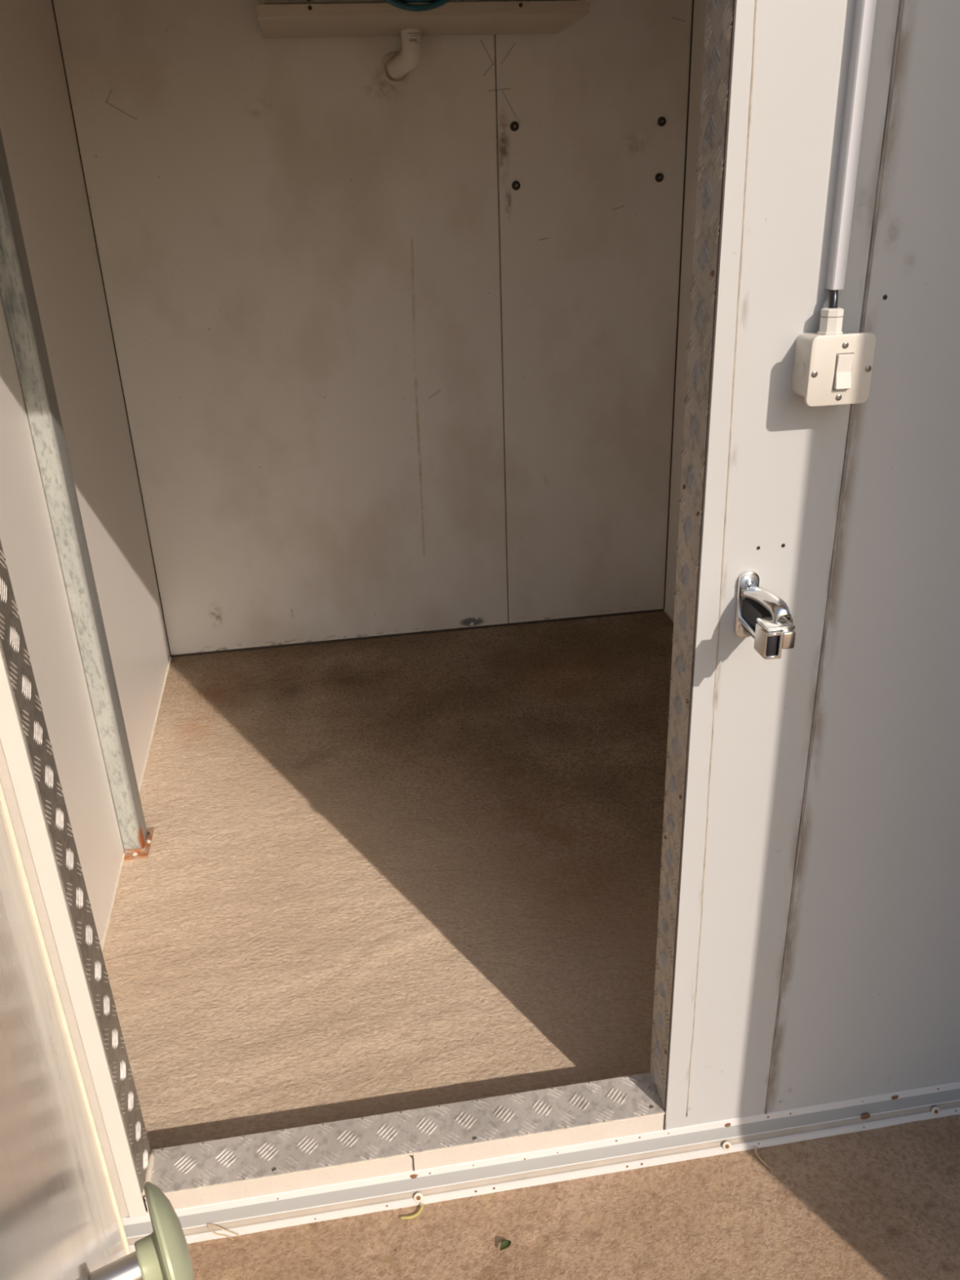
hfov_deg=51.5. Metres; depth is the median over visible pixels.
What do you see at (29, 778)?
trim
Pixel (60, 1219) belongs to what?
door
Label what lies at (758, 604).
hood
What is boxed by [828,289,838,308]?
power cable
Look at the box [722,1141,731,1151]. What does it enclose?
washer
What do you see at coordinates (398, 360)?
wall
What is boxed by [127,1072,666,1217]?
door threshold
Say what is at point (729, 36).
trim
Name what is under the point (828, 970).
wall
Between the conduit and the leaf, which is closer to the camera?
the conduit
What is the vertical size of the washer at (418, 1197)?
0.014 m
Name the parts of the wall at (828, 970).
panel, panel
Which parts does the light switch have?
plate, rocker frame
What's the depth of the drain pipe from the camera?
2.78 m
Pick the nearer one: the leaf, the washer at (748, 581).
the washer at (748, 581)
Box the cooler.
[255,0,590,38]
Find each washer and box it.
[413,1192,422,1202]
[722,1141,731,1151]
[740,573,758,589]
[931,1106,940,1115]
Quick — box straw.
[207,1224,240,1239]
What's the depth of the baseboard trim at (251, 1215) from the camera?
1.64 m
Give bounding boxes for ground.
[187,1114,959,1279]
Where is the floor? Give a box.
[102,611,673,1150]
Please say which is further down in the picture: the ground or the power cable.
the ground
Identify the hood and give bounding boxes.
[740,585,793,622]
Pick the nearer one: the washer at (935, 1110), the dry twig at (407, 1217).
the dry twig at (407, 1217)
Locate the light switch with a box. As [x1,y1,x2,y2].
[791,306,875,406]
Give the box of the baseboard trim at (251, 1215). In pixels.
[121,1081,959,1253]
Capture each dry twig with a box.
[400,1203,423,1219]
[755,1146,773,1170]
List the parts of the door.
release rod, release knob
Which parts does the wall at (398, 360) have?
panel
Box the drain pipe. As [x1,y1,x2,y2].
[381,28,422,85]
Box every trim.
[0,539,151,1217]
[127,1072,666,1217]
[649,0,756,1129]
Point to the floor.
(397, 873)
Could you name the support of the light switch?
attached to the wall at (828, 970)
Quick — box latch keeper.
[733,570,795,659]
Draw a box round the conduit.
[825,0,877,289]
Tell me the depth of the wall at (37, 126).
2.41 m
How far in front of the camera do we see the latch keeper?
1.20 m
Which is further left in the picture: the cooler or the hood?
the cooler
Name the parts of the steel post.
plate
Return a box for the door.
[0,779,194,1279]
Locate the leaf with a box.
[499,1239,511,1250]
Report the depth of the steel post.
2.13 m
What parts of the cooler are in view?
panel, casing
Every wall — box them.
[0,0,171,953]
[53,0,692,657]
[122,0,959,1217]
[663,0,706,622]
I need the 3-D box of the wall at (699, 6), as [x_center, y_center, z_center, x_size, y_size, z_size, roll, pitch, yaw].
[0.858,-0.726,2.376,0.079,2.320,2.221,-5,25,-7]
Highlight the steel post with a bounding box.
[0,128,154,860]
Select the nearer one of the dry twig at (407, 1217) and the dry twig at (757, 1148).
the dry twig at (407, 1217)
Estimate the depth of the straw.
1.56 m
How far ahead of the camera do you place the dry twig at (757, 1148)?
1.66 m

